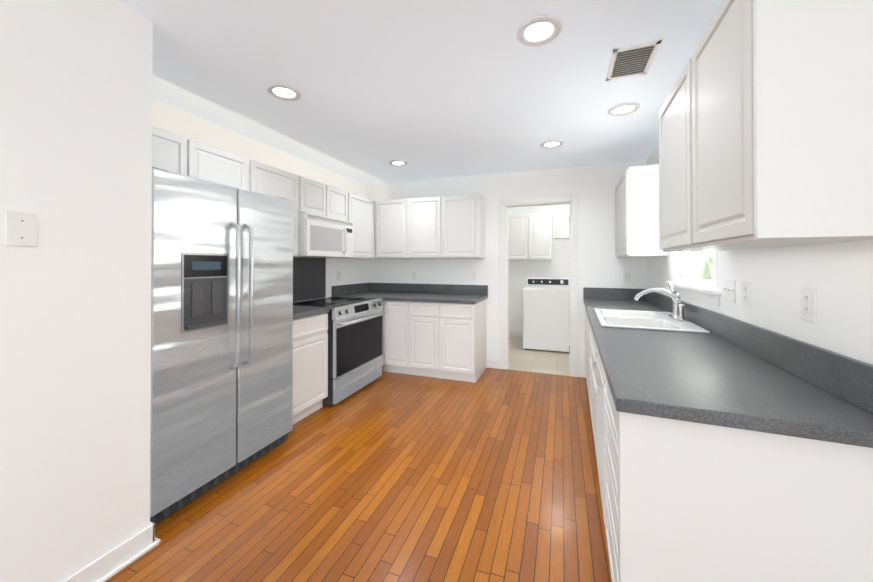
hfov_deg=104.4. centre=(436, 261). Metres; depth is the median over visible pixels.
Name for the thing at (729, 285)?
light switch
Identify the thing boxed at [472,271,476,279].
electrical outlet
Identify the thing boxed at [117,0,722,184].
ceiling
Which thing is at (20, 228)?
wall plate
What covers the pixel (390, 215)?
upper cabinet
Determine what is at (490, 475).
floor
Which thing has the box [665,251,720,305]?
window
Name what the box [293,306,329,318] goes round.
countertop
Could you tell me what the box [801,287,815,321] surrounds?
electrical outlet
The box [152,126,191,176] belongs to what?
upper cabinet
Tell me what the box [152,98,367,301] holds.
wall
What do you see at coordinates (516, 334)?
baseboard
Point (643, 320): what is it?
sink
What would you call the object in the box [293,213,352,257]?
microwave
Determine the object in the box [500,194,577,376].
door frame
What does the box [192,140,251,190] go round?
upper cabinet
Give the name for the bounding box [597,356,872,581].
base cabinet
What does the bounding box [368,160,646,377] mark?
wall
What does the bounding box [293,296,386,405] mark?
range
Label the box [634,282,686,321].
faucet
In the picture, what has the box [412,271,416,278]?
electrical outlet
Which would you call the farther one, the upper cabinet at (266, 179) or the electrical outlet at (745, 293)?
the upper cabinet at (266, 179)
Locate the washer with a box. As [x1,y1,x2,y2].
[523,278,568,352]
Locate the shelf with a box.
[554,238,568,251]
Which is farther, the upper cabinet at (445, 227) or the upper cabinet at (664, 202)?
the upper cabinet at (445, 227)
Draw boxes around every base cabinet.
[293,313,327,423]
[382,300,385,370]
[386,300,409,373]
[410,301,437,377]
[438,299,485,382]
[585,312,591,395]
[589,332,599,459]
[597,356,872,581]
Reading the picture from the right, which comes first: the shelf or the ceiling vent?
the ceiling vent
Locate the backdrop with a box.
[692,251,715,280]
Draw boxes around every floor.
[105,367,611,581]
[508,337,569,375]
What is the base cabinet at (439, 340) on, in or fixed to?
on the floor at (490, 475)
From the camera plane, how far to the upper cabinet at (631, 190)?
2.97 m
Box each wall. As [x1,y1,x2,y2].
[0,0,152,581]
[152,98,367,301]
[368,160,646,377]
[509,204,568,332]
[647,143,872,364]
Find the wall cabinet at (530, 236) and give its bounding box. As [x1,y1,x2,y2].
[509,213,552,259]
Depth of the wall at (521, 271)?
5.85 m
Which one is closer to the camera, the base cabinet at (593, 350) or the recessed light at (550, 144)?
the base cabinet at (593, 350)
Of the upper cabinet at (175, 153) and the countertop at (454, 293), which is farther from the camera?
the countertop at (454, 293)
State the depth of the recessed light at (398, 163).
3.79 m
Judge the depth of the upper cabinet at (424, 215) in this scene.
4.21 m
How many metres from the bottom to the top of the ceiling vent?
0.010 m
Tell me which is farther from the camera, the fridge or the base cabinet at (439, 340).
the base cabinet at (439, 340)
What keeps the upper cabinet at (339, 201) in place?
attached to the wall at (171, 119)
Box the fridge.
[150,167,292,524]
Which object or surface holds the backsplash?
attached to the wall at (171, 119)
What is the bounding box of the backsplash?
[293,257,325,301]
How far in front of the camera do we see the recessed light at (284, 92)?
2.22 m
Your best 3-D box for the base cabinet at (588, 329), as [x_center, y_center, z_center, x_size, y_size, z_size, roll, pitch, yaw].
[1.453,0.889,2.388,0.673,0.870,0.914,0,0,20]
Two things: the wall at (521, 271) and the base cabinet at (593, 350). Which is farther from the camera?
the wall at (521, 271)
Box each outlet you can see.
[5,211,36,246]
[337,271,340,279]
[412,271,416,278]
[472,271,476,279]
[623,273,630,282]
[742,281,749,305]
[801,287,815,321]
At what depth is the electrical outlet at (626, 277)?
3.74 m
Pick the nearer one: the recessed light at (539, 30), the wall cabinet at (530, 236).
the recessed light at (539, 30)
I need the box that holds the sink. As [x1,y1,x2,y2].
[594,309,709,333]
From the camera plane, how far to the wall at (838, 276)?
1.20 m
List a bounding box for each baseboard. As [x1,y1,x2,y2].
[62,522,160,581]
[509,332,522,337]
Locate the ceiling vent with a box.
[606,40,661,80]
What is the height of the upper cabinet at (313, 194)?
0.350 m
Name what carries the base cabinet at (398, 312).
on the floor at (490, 475)
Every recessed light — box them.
[266,84,300,100]
[389,160,407,165]
[517,15,561,45]
[540,140,563,148]
[608,102,639,115]
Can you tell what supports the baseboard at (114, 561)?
attached to the wall at (76, 178)
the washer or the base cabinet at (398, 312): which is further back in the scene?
the washer
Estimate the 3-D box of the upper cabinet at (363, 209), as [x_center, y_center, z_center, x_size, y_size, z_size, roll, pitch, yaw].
[-1.065,-0.419,4.206,0.330,0.760,0.567,0,0,20]
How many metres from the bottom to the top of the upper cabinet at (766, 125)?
0.786 m
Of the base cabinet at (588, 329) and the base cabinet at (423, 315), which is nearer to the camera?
the base cabinet at (588, 329)
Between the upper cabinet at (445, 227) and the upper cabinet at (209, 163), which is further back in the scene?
the upper cabinet at (445, 227)
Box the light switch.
[723,279,735,302]
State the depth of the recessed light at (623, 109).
2.46 m
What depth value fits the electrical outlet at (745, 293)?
1.57 m
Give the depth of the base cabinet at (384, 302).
4.04 m
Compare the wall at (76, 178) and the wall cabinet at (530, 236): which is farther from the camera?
the wall cabinet at (530, 236)
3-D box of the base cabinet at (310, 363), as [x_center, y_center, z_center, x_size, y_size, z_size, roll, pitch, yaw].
[-1.372,0.893,2.917,0.640,0.870,0.562,0,0,20]
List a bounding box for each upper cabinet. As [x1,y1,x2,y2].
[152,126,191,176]
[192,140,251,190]
[252,160,303,255]
[300,177,327,216]
[328,185,351,221]
[352,193,374,257]
[375,199,406,257]
[407,196,442,257]
[443,194,484,257]
[615,165,658,257]
[647,78,682,255]
[679,0,872,250]
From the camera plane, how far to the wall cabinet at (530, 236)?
5.58 m
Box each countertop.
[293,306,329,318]
[332,283,487,303]
[583,287,872,447]
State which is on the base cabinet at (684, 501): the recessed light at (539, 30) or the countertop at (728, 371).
the countertop at (728, 371)
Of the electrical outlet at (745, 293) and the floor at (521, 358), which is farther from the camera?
the floor at (521, 358)
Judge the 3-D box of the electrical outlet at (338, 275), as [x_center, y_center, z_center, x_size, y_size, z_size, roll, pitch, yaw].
[-1.220,0.176,4.253,0.008,0.115,0.072,0,0,20]
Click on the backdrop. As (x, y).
(703, 269)

